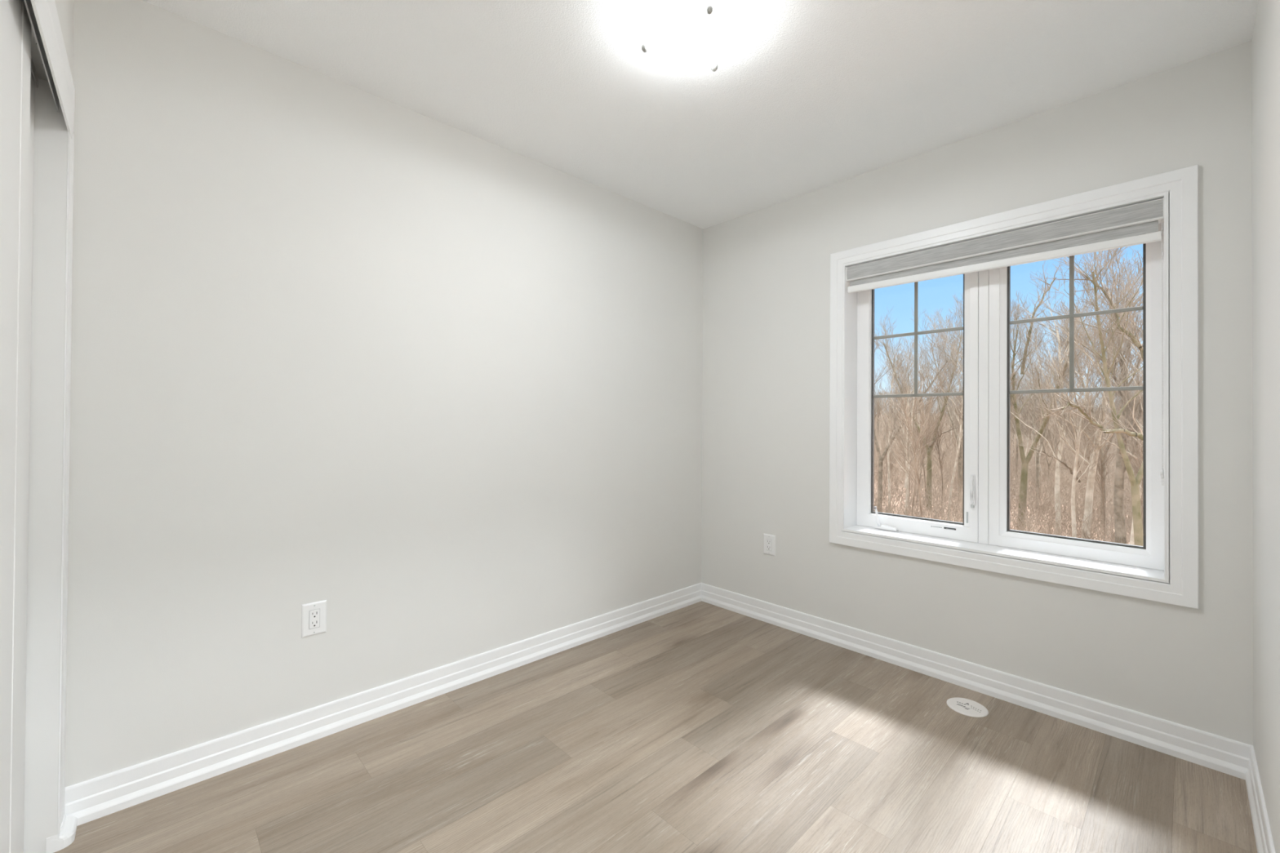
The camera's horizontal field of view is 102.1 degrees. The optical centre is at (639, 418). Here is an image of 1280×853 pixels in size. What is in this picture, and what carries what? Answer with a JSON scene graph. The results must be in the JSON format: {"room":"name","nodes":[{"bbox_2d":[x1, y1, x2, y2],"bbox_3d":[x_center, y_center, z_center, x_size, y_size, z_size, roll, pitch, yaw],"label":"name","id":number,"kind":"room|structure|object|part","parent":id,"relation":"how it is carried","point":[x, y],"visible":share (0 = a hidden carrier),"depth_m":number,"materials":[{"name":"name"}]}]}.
{"room":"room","nodes":[
{"label":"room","id":0,"kind":"room"},
{"bbox_2d":[54,0,74,80],"bbox_3d":[-0.869,-0.062,0.585,0.120,2.440,2.342,1,-1,-43],"label":"wall","id":1,"kind":"structure","parent":0,"point":[65,8],"depth_m":1.39,"materials":[{"name":"paint"}]},
{"bbox_2d":[23,0,58,112],"bbox_3d":[-1.034,-0.863,0.783,0.082,0.080,1.608,1,-1,-43],"label":"door track","id":2,"kind":"object","parent":1,"relation":"attached to","point":[40,68],"visible":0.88,"depth_m":1.26,"materials":[{"name":"silver metal"}]},
{"bbox_2d":[0,0,31,852],"bbox_3d":[-1.064,0.130,0.821,0.024,2.042,0.810,1,-1,-43],"label":"door","id":3,"kind":"structure","parent":2,"relation":"hanging from","point":[15,22],"depth_m":1.02,"materials":[{"name":"white"}]},
{"bbox_2d":[18,71,35,852],"bbox_3d":[-1.325,0.130,1.049,0.024,2.042,0.820,1,-1,-43],"label":"door","id":4,"kind":"structure","parent":2,"relation":"hanging from","point":[32,79],"depth_m":1.33,"materials":[{"name":"white wood"}]},
{"bbox_3d":[-1.035,-0.886,0.781,0.002,0.026,1.606,1,-1,-43],"label":"track rail","id":5,"kind":"part","parent":2,"relation":"part of","materials":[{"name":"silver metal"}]},
{"bbox_3d":[-1.034,-0.901,0.783,0.082,0.004,1.608,1,-1,-43],"label":"track plate","id":6,"kind":"part","parent":2,"relation":"part of","materials":[{"name":"silver metal"}]},
{"bbox_2d":[23,78,67,852],"bbox_3d":[-1.046,0.117,0.770,0.121,2.082,1.636,1,-1,-43],"label":"trim","id":7,"kind":"structure","parent":1,"relation":"attached to","point":[51,131],"depth_m":1.38,"materials":[{"name":"white wood"}]},
{"bbox_2d":[30,0,75,839],"bbox_3d":[-1.001,0.109,0.813,0.005,2.100,1.803,1,-1,-43],"label":"trim","id":8,"kind":"structure","parent":1,"relation":"attached to","point":[45,11],"depth_m":1.40,"materials":[{"name":"white"}]},
{"bbox_2d":[45,814,77,852],"bbox_3d":[-1.590,1.137,1.424,0.052,0.045,0.091,1,-1,-43],"label":"baseboard","id":9,"kind":"structure","parent":1,"relation":"attached to","point":[68,826],"depth_m":1.40,"materials":[{"name":"white"}]},
{"bbox_2d":[64,0,702,787],"bbox_3d":[-0.867,-0.049,2.282,3.800,2.440,0.120,1,-1,-43],"label":"wall","id":10,"kind":"structure","parent":0,"point":[437,384],"depth_m":1.93,"materials":[{"name":"paint"}]},
{"bbox_2d":[301,600,326,638],"bbox_3d":[-1.188,0.729,1.889,0.079,0.119,0.008,1,-1,-43],"label":"wall outlet","id":11,"kind":"object","parent":10,"relation":"attached to","point":[313,615],"visible":1,"depth_m":1.89,"materials":[{"name":"white plastic"}]},
{"bbox_2d":[309,608,319,629],"bbox_3d":[-1.186,0.729,1.887,0.033,0.066,0.002,1,-1,-43],"label":"receptacle","id":12,"kind":"object","parent":11,"relation":"attached to","point":[314,614],"depth_m":1.89,"materials":[{"name":"grey plastic"}]},
{"bbox_2d":[64,582,701,826],"bbox_3d":[-0.612,1.117,2.426,2.808,0.113,0.018,1,-1,-43],"label":"baseboard","id":13,"kind":"structure","parent":10,"relation":"attached to","point":[90,800],"depth_m":1.90,"materials":[{"name":"white wood"}]},
{"bbox_2d":[53,600,1257,852],"bbox_3d":[0.414,1.229,0.911,3.800,0.120,3.870,1,-1,-43],"label":"floor","id":14,"kind":"structure","parent":0,"point":[701,726],"depth_m":1.70,"materials":[{"name":"brown wood"}]},
{"bbox_2d":[946,697,988,717],"bbox_3d":[1.342,1.181,2.123,0.146,0.006,0.146,1,-1,-43],"label":"floor vent","id":15,"kind":"object","parent":14,"relation":"in","point":[966,707],"visible":1,"depth_m":2.11,"materials":[{"name":"white"}]},
{"bbox_2d":[142,0,1257,229],"bbox_3d":[0.431,-1.331,0.929,3.800,0.120,3.870,1,-1,-43],"label":"ceiling","id":16,"kind":"structure","parent":0,"point":[802,97],"depth_m":1.86,"materials":[{"name":"white paint"}]},
{"bbox_2d":[641,0,724,71],"bbox_3d":[0.157,-1.199,1.628,0.296,0.136,0.290,1,-1,-43],"label":"ceiling light","id":17,"kind":"object","parent":16,"relation":"attached to","point":[682,24],"visible":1,"depth_m":1.62,"materials":[{"name":"white glass"}]},
{"bbox_2d":[701,40,1253,745],"bbox_3d":[1.287,-0.033,2.625,0.200,2.440,2.342,1,-1,-43],"label":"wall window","id":18,"kind":"structure","parent":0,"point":[766,369],"depth_m":2.22,"materials":[{"name":"paint"}]},
{"bbox_2d":[763,533,775,555],"bbox_3d":[0.755,0.736,3.025,0.008,0.119,0.079,1,-1,-43],"label":"wall outlet","id":19,"kind":"object","parent":18,"relation":"attached to","point":[769,540],"visible":1,"depth_m":3.02,"materials":[{"name":"white plastic"}]},
{"bbox_2d":[766,538,771,551],"bbox_3d":[0.753,0.736,3.023,0.002,0.066,0.033,1,-1,-43],"label":"receptacle","id":20,"kind":"object","parent":19,"relation":"attached to","point":[768,540],"depth_m":3.02,"materials":[{"name":"grey plastic"}]},
{"bbox_2d":[701,582,1253,780],"bbox_3d":[1.200,1.129,2.542,0.018,0.113,2.342,1,-1,-43],"label":"baseboard","id":21,"kind":"structure","parent":18,"relation":"attached to","point":[1228,756],"depth_m":2.15,"materials":[{"name":"white wood"}]},
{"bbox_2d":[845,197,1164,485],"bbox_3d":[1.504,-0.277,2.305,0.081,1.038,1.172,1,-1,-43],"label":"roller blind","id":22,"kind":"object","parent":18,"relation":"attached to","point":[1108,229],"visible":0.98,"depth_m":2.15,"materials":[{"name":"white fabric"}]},
{"bbox_3d":[1.492,-0.670,2.297,0.018,0.047,1.158,1,-1,-43],"label":"rail","id":23,"kind":"part","parent":22,"relation":"part of","materials":[{"name":"white"}]},
{"bbox_3d":[1.904,-0.265,1.886,0.020,0.920,0.004,1,-1,-43],"label":"bead chain","id":24,"kind":"part","parent":22,"relation":"part of","materials":[{"name":"white plastic"}]},
{"bbox_2d":[829,164,1198,608],"bbox_3d":[1.544,-0.111,2.341,0.218,1.534,1.332,1,-1,-43],"label":"window","id":25,"kind":"structure","parent":18,"relation":"attached to","point":[984,527],"depth_m":2.22,"materials":[{"name":"white plastic"}]},
{"bbox_3d":[1.234,0.511,2.683,0.040,0.096,0.023,0,0,-8],"label":"crank handle","id":26,"kind":"part","parent":25,"relation":"part of","materials":[{"name":"white plastic"}]},
{"bbox_3d":[1.388,-0.112,2.614,0.060,1.369,0.564,1,-1,-43],"label":"sash frame","id":27,"kind":"part","parent":25,"relation":"part of","materials":[{"name":"white plastic"}]},
{"bbox_3d":[1.531,0.329,2.389,0.033,0.144,0.020,1,-1,-43],"label":"lock lever","id":28,"kind":"part","parent":25,"relation":"part of","materials":[{"name":"white plastic"}]},
{"bbox_3d":[1.804,-0.113,2.174,0.060,1.369,0.564,1,-1,-43],"label":"sash frame","id":29,"kind":"part","parent":25,"relation":"part of","materials":[{"name":"white plastic"}]},
{"bbox_2d":[1251,0,1279,852],"bbox_3d":[1.070,-0.048,0.725,3.128,2.440,0.120,1,-1,-43],"label":"wall","id":30,"kind":"structure","parent":0,"point":[1265,41],"depth_m":1.40,"materials":[{"name":"paint"}]},
{"bbox_2d":[1245,746,1275,852],"bbox_3d":[1.328,1.119,1.063,1.865,0.113,0.018,1,-1,-43],"label":"baseboard","id":31,"kind":"structure","parent":30,"relation":"attached to","point":[1262,830],"depth_m":1.48,"materials":[{"name":"white wood"}]},
{"label":"outside","id":32,"kind":"structure","parent":0,"visible":0},
{"bbox_2d":[874,413,1131,544],"bbox_3d":[54.835,1.842,51.903,148.965,7.417,289.778,1,-1,-43],"label":"ground","id":33,"kind":"structure","parent":32,"point":[1077,414],"depth_m":28.65,"materials":[{"name":"brown plant"}]},
{"bbox_2d":[874,440,892,506],"bbox_3d":[13.885,3.067,29.341,1.208,4.256,1.172,1,-1,-39],"label":"bare sapling","id":34,"kind":"object","parent":33,"relation":"on","point":[884,468],"visible":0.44,"depth_m":29.29,"materials":[{"name":"brown plant"}]},
{"bbox_2d":[874,387,893,457],"bbox_3d":[27.864,0.634,60.747,4.019,8.495,3.144,1,-1,-44],"label":"bare tree","id":35,"kind":"object","parent":33,"relation":"on","point":[878,413],"visible":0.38,"depth_m":60.38,"materials":[{"name":"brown plant"}]},
{"bbox_2d":[874,384,893,423],"bbox_3d":[8.851,1.252,21.303,2.334,8.187,2.838,0,-1,38],"label":"bare sapling","id":36,"kind":"object","parent":33,"relation":"on","point":[893,384],"visible":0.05,"depth_m":21.67,"materials":[{"name":"brown plant"}]},
{"bbox_2d":[875,393,898,462],"bbox_3d":[25.262,0.959,52.882,2.499,7.911,2.602,1,0,-25],"label":"bare tree","id":37,"kind":"object","parent":33,"relation":"on","point":[881,393],"visible":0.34,"depth_m":52.68,"materials":[{"name":"plant"}]},
{"bbox_2d":[876,442,901,479],"bbox_3d":[15.556,3.165,32.271,1.140,3.997,1.386,0,0,-8],"label":"bare sapling","id":38,"kind":"object","parent":33,"relation":"on","point":[891,460],"visible":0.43,"depth_m":32.08,"materials":[{"name":"plant"}]},
{"bbox_2d":[884,429,902,491],"bbox_3d":[16.955,2.836,35.168,1.610,4.643,1.324,0,0,-15],"label":"bare sapling","id":39,"kind":"object","parent":33,"relation":"on","point":[887,429],"visible":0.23,"depth_m":35.17,"materials":[{"name":"brown plant"}]},
{"bbox_2d":[874,336,924,512],"bbox_3d":[13.723,0.400,27.853,2.969,9.864,3.979,0,0,30],"label":"bare tree","id":40,"kind":"object","parent":33,"relation":"on","point":[905,354],"visible":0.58,"depth_m":27.58,"materials":[{"name":"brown plant"}]},
{"bbox_2d":[880,379,927,463],"bbox_3d":[23.137,0.812,44.969,3.242,8.521,4.645,0,0,0],"label":"bare tree","id":41,"kind":"object","parent":33,"relation":"on","point":[911,380],"visible":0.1,"depth_m":44.58,"materials":[{"name":"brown plant"}]},
{"bbox_2d":[890,419,920,493],"bbox_3d":[15.465,2.491,30.475,1.382,5.486,1.576,1,0,-19],"label":"bare sapling","id":42,"kind":"object","parent":33,"relation":"on","point":[891,420],"visible":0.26,"depth_m":30.55,"materials":[{"name":"brown plant"}]},
{"bbox_2d":[880,349,939,515],"bbox_3d":[12.976,1.024,24.844,2.498,8.601,3.655,0,0,28],"label":"bare tree","id":43,"kind":"object","parent":33,"relation":"on","point":[906,484],"visible":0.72,"depth_m":24.78,"materials":[{"name":"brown plant"}]},
{"bbox_2d":[885,375,936,517],"bbox_3d":[10.956,1.792,21.203,1.618,7.032,2.526,0,0,16],"label":"bare sapling","id":44,"kind":"object","parent":33,"relation":"on","point":[905,407],"visible":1,"depth_m":20.96,"materials":[{"name":"brown plant"}]},
{"bbox_2d":[874,292,963,510],"bbox_3d":[15.994,-0.856,29.681,5.959,12.351,4.423,0,0,25],"label":"bare tree","id":45,"kind":"object","parent":33,"relation":"on","point":[930,450],"visible":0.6,"depth_m":28.86,"materials":[{"name":"brown plant"}]},
{"bbox_2d":[874,332,963,512],"bbox_3d":[13.296,0.184,26.861,7.284,10.316,3.387,0,0,21],"label":"bare tree","id":46,"kind":"object","parent":33,"relation":"on","point":[880,459],"visible":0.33,"depth_m":26.61,"materials":[{"name":"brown plant"}]},
{"bbox_2d":[888,365,949,516],"bbox_3d":[11.967,1.483,22.293,2.206,7.737,2.683,0,0,22],"label":"bare sapling","id":47,"kind":"object","parent":33,"relation":"on","point":[931,433],"visible":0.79,"depth_m":21.93,"materials":[{"name":"brown plant"}]},
{"bbox_2d":[901,380,937,427],"bbox_3d":[32.191,-0.022,60.074,3.894,9.828,4.127,0,0,-9],"label":"bare tree","id":48,"kind":"object","parent":33,"relation":"on","point":[913,380],"visible":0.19,"depth_m":59.73,"materials":[{"name":"brown plant"}]},
{"bbox_2d":[898,374,955,496],"bbox_3d":[17.288,1.246,31.499,2.340,8.208,2.846,0,0,-10],"label":"bare sapling","id":49,"kind":"object","parent":33,"relation":"on","point":[923,375],"visible":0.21,"depth_m":31.71,"materials":[{"name":"plant"}]},
{"bbox_2d":[901,303,963,499],"bbox_3d":[19.255,-1.092,32.157,3.741,12.741,5.827,0,0,-6],"label":"bare tree","id":50,"kind":"object","parent":33,"relation":"on","point":[946,322],"visible":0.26,"depth_m":32.35,"materials":[{"name":"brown plant"}]},
{"bbox_2d":[915,391,952,505],"bbox_3d":[16.448,1.820,29.558,2.516,7.004,1.612,1,-1,-35],"label":"bare sapling","id":51,"kind":"object","parent":33,"relation":"on","point":[922,464],"visible":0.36,"depth_m":29.76,"materials":[{"name":"plant"}]},
{"bbox_2d":[915,398,957,503],"bbox_3d":[15.760,1.849,27.865,1.750,6.946,1.996,0,0,-16],"label":"bare sapling","id":52,"kind":"object","parent":33,"relation":"on","point":[938,420],"visible":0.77,"depth_m":27.81,"materials":[{"name":"plant"}]},
{"bbox_2d":[927,396,950,419],"bbox_3d":[40.901,0.444,71.085,3.922,8.291,2.353,0,-1,41],"label":"bare tree","id":53,"kind":"object","parent":33,"relation":"on","point":[940,404],"visible":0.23,"depth_m":71.35,"materials":[{"name":"brown plant"}]},
{"bbox_2d":[933,386,960,451],"bbox_3d":[31.558,0.692,52.738,3.362,8.487,3.564,0,0,13],"label":"bare tree","id":54,"kind":"object","parent":33,"relation":"on","point":[933,387],"visible":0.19,"depth_m":52.61,"materials":[{"name":"brown plant"}]},
{"bbox_2d":[936,382,963,488],"bbox_3d":[22.182,1.346,36.238,1.803,7.838,2.816,1,0,-23],"label":"bare sapling","id":55,"kind":"object","parent":33,"relation":"on","point":[948,432],"visible":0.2,"depth_m":36.28,"materials":[{"name":"plant"}]},
{"bbox_2d":[939,388,960,437],"bbox_3d":[32.423,0.735,53.824,2.378,8.378,3.963,0,0,12],"label":"bare tree","id":56,"kind":"object","parent":33,"relation":"on","point":[953,388],"visible":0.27,"depth_m":53.83,"materials":[{"name":"brown plant"}]},
{"bbox_2d":[949,405,960,467],"bbox_3d":[29.114,1.724,47.384,3.050,6.447,1.830,1,-1,-40],"label":"bare tree","id":57,"kind":"object","parent":33,"relation":"on","point":[956,426],"visible":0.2,"depth_m":47.27,"materials":[{"name":"brown plant"}]},
{"bbox_2d":[951,425,963,462],"bbox_3d":[18.255,2.081,28.765,1.814,6.393,1.761,1,-1,-44],"label":"bare sapling","id":58,"kind":"object","parent":33,"relation":"on","point":[959,425],"visible":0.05,"depth_m":28.79,"materials":[{"name":"plant"}]},
{"bbox_2d":[954,435,963,469],"bbox_3d":[18.829,2.455,29.491,1.611,5.606,1.413,0,0,29],"label":"bare sapling","id":59,"kind":"object","parent":33,"relation":"on","point":[962,435],"visible":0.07,"depth_m":29.60,"materials":[{"name":"plant"}]},
{"bbox_2d":[912,301,1040,519],"bbox_3d":[15.542,-0.910,25.030,5.650,12.505,3.141,0,0,3],"label":"bare tree","id":60,"kind":"object","parent":33,"relation":"on","point":[948,367],"visible":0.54,"depth_m":25.17,"materials":[{"name":"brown plant"}]},
{"bbox_2d":[953,365,1019,422],"bbox_3d":[14.244,1.505,21.151,2.196,7.703,2.671,0,-1,40],"label":"bare sapling","id":61,"kind":"object","parent":33,"relation":"on","point":[1019,366],"visible":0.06,"depth_m":20.25,"materials":[{"name":"brown plant"}]},
{"bbox_2d":[874,394,1142,544],"bbox_3d":[28.442,-0.413,65.280,93.851,11.784,84.433,1,-1,-43],"label":"underbrush","id":62,"kind":"object","parent":33,"relation":"on","point":[1065,477],"visible":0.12,"depth_m":28.43,"materials":[{"name":"brown plant"}]},
{"bbox_2d":[1009,437,1022,487],"bbox_3d":[13.980,2.307,20.126,1.698,5.907,1.488,0,0,-15],"label":"bare sapling","id":63,"kind":"object","parent":33,"relation":"on","point":[1012,485],"visible":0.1,"depth_m":20.12,"materials":[{"name":"brown plant"}]},
{"bbox_2d":[1010,409,1022,445],"bbox_3d":[32.266,1.741,45.129,2.131,6.396,3.867,0,0,9],"label":"bare tree","id":64,"kind":"object","parent":33,"relation":"on","point":[1014,424],"visible":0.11,"depth_m":44.73,"materials":[{"name":"plant"}]},
{"bbox_2d":[1010,405,1035,460],"bbox_3d":[34.100,1.564,46.319,3.886,6.729,2.446,0,0,-11],"label":"bare tree","id":65,"kind":"object","parent":33,"relation":"on","point":[1024,406],"visible":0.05,"depth_m":46.53,"materials":[{"name":"plant"}]},
{"bbox_2d":[1010,369,1041,483],"bbox_3d":[27.922,0.654,38.161,4.223,8.925,3.303,1,-1,-39],"label":"bare tree","id":66,"kind":"object","parent":33,"relation":"on","point":[1017,398],"visible":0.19,"depth_m":37.55,"materials":[{"name":"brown plant"}]},
{"bbox_2d":[1010,393,1054,462],"bbox_3d":[25.265,1.566,34.064,3.353,7.088,2.012,0,0,32],"label":"bare tree","id":67,"kind":"object","parent":33,"relation":"on","point":[1024,415],"visible":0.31,"depth_m":34.12,"materials":[{"name":"brown plant"}]},
{"bbox_2d":[1015,376,1051,469],"bbox_3d":[28.257,0.839,37.195,2.420,8.526,4.033,0,0,18],"label":"bare tree","id":68,"kind":"object","parent":33,"relation":"on","point":[1046,376],"visible":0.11,"depth_m":37.15,"materials":[{"name":"brown plant"}]},
{"bbox_2d":[1010,350,1076,490],"bbox_3d":[25.722,0.386,33.890,3.986,9.489,4.153,0,0,19],"label":"bare tree","id":69,"kind":"object","parent":33,"relation":"on","point":[1028,407],"visible":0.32,"depth_m":33.59,"materials":[{"name":"brown plant"}]},
{"bbox_2d":[1031,396,1066,483],"bbox_3d":[28.554,1.639,35.904,1.965,7.135,2.024,0,0,16],"label":"bare sapling","id":70,"kind":"object","parent":33,"relation":"on","point":[1052,447],"visible":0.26,"depth_m":35.81,"materials":[{"name":"brown plant"}]},
{"bbox_2d":[1019,400,1080,492],"bbox_3d":[27.728,1.813,34.635,3.932,6.504,2.167,0,-1,34],"label":"bare tree","id":71,"kind":"object","parent":33,"relation":"on","point":[1048,464],"visible":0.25,"depth_m":34.77,"materials":[{"name":"plant"}]},
{"bbox_2d":[1010,310,1101,509],"bbox_3d":[23.412,-0.553,29.228,5.619,11.714,3.576,0,0,16],"label":"bare tree","id":72,"kind":"object","parent":33,"relation":"on","point":[1022,342],"visible":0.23,"depth_m":28.98,"materials":[{"name":"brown plant"}]},
{"bbox_2d":[1010,258,1103,526],"bbox_3d":[17.567,-0.908,23.108,3.932,12.499,5.263,1,0,-27],"label":"bare tree","id":73,"kind":"object","parent":33,"relation":"on","point":[1024,477],"visible":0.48,"depth_m":23.68,"materials":[{"name":"brown plant"}]},
{"bbox_2d":[1010,271,1112,535],"bbox_3d":[17.922,-0.626,21.569,3.825,11.916,4.583,1,-1,-33],"label":"bare tree","id":74,"kind":"object","parent":33,"relation":"on","point":[1035,345],"visible":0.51,"depth_m":21.65,"materials":[{"name":"brown plant"}]},
{"bbox_2d":[1051,400,1087,486],"bbox_3d":[29.334,1.542,35.472,1.848,7.333,2.107,0,0,28],"label":"bare sapling","id":75,"kind":"object","parent":33,"relation":"on","point":[1056,400],"visible":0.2,"depth_m":35.17,"materials":[{"name":"plant"}]},
{"bbox_2d":[1021,305,1132,537],"bbox_3d":[15.972,0.606,19.010,3.528,9.390,3.233,1,-1,-41],"label":"bare tree","id":76,"kind":"object","parent":33,"relation":"on","point":[1079,432],"visible":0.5,"depth_m":18.86,"materials":[{"name":"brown plant"}]},
{"bbox_2d":[1013,247,1142,539],"bbox_3d":[16.583,-1.034,18.822,5.472,12.676,3.168,0,0,29],"label":"bare tree","id":77,"kind":"object","parent":33,"relation":"on","point":[1091,475],"visible":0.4,"depth_m":19.34,"materials":[{"name":"brown plant"}]},
{"bbox_2d":[1022,245,1142,546],"bbox_3d":[14.505,-0.360,14.954,6.046,11.245,3.662,0,0,19],"label":"bare tree","id":78,"kind":"object","parent":33,"relation":"on","point":[1135,482],"visible":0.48,"depth_m":15.10,"materials":[{"name":"brown plant"}]},
{"bbox_2d":[1031,247,1142,543],"bbox_3d":[16.848,-0.997,17.448,5.161,12.585,4.368,0,0,7],"label":"bare tree","id":79,"kind":"object","parent":33,"relation":"on","point":[1118,507],"visible":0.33,"depth_m":17.95,"materials":[{"name":"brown plant"}]},
{"bbox_2d":[1033,268,1142,524],"bbox_3d":[21.663,-0.725,24.582,4.723,12.087,7.728,0,0,5],"label":"bare tree","id":80,"kind":"object","parent":33,"relation":"on","point":[1083,385],"visible":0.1,"depth_m":24.55,"materials":[{"name":"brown plant"}]},
{"bbox_2d":[1063,413,1116,537],"bbox_3d":[18.190,2.366,20.646,1.655,5.834,1.607,0,0,24],"label":"bare sapling","id":81,"kind":"object","parent":33,"relation":"on","point":[1101,468],"visible":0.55,"depth_m":20.48,"materials":[{"name":"brown plant"}]},
{"bbox_2d":[1071,396,1109,462],"bbox_3d":[38.011,1.432,44.203,2.677,7.037,3.836,0,0,24],"label":"bare tree","id":82,"kind":"object","parent":33,"relation":"on","point":[1083,397],"visible":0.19,"depth_m":43.84,"materials":[{"name":"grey plant"}]},
{"bbox_2d":[1065,274,1142,545],"bbox_3d":[16.602,0.190,17.052,4.647,10.202,3.876,1,0,-24],"label":"bare tree","id":83,"kind":"object","parent":33,"relation":"on","point":[1131,538],"visible":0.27,"depth_m":17.31,"materials":[{"name":"brown plant"}]},
{"bbox_2d":[1097,435,1115,500],"bbox_3d":[26.533,2.933,29.666,1.020,4.436,1.594,0,0,26],"label":"bare sapling","id":84,"kind":"object","parent":33,"relation":"on","point":[1110,459],"visible":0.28,"depth_m":29.39,"materials":[{"name":"brown plant"}]},
{"bbox_2d":[1101,399,1142,506],"bbox_3d":[16.083,2.283,16.886,1.496,5.936,1.706,0,0,12],"label":"bare sapling","id":85,"kind":"object","parent":33,"relation":"on","point":[1123,433],"visible":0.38,"depth_m":16.96,"materials":[{"name":"brown plant"}]},
{"bbox_2d":[1106,370,1142,426],"bbox_3d":[44.682,0.075,47.403,3.634,9.760,4.215,1,0,-21],"label":"bare tree","id":86,"kind":"object","parent":33,"relation":"on","point":[1140,371],"visible":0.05,"depth_m":47.49,"materials":[{"name":"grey plant"}]},
{"bbox_2d":[1114,422,1142,518],"bbox_3d":[23.825,2.391,24.770,1.658,5.769,1.454,0,-1,38],"label":"bare sapling","id":87,"kind":"object","parent":33,"relation":"on","point":[1142,422],"visible":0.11,"depth_m":24.68,"materials":[{"name":"brown plant"}]},
{"bbox_2d":[1124,438,1142,504],"bbox_3d":[19.927,2.934,20.463,1.066,4.631,1.664,0,0,2],"label":"bare sapling","id":88,"kind":"object","parent":33,"relation":"on","point":[1127,438],"visible":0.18,"depth_m":20.88,"materials":[{"name":"brown plant"}]},
{"bbox_2d":[1127,403,1142,515],"bbox_3d":[18.450,2.278,18.788,1.728,6.012,1.515,0,0,11],"label":"bare sapling","id":89,"kind":"object","parent":33,"relation":"on","point":[1142,403],"visible":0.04,"depth_m":19.15,"materials":[{"name":"brown plant"}]}
]}

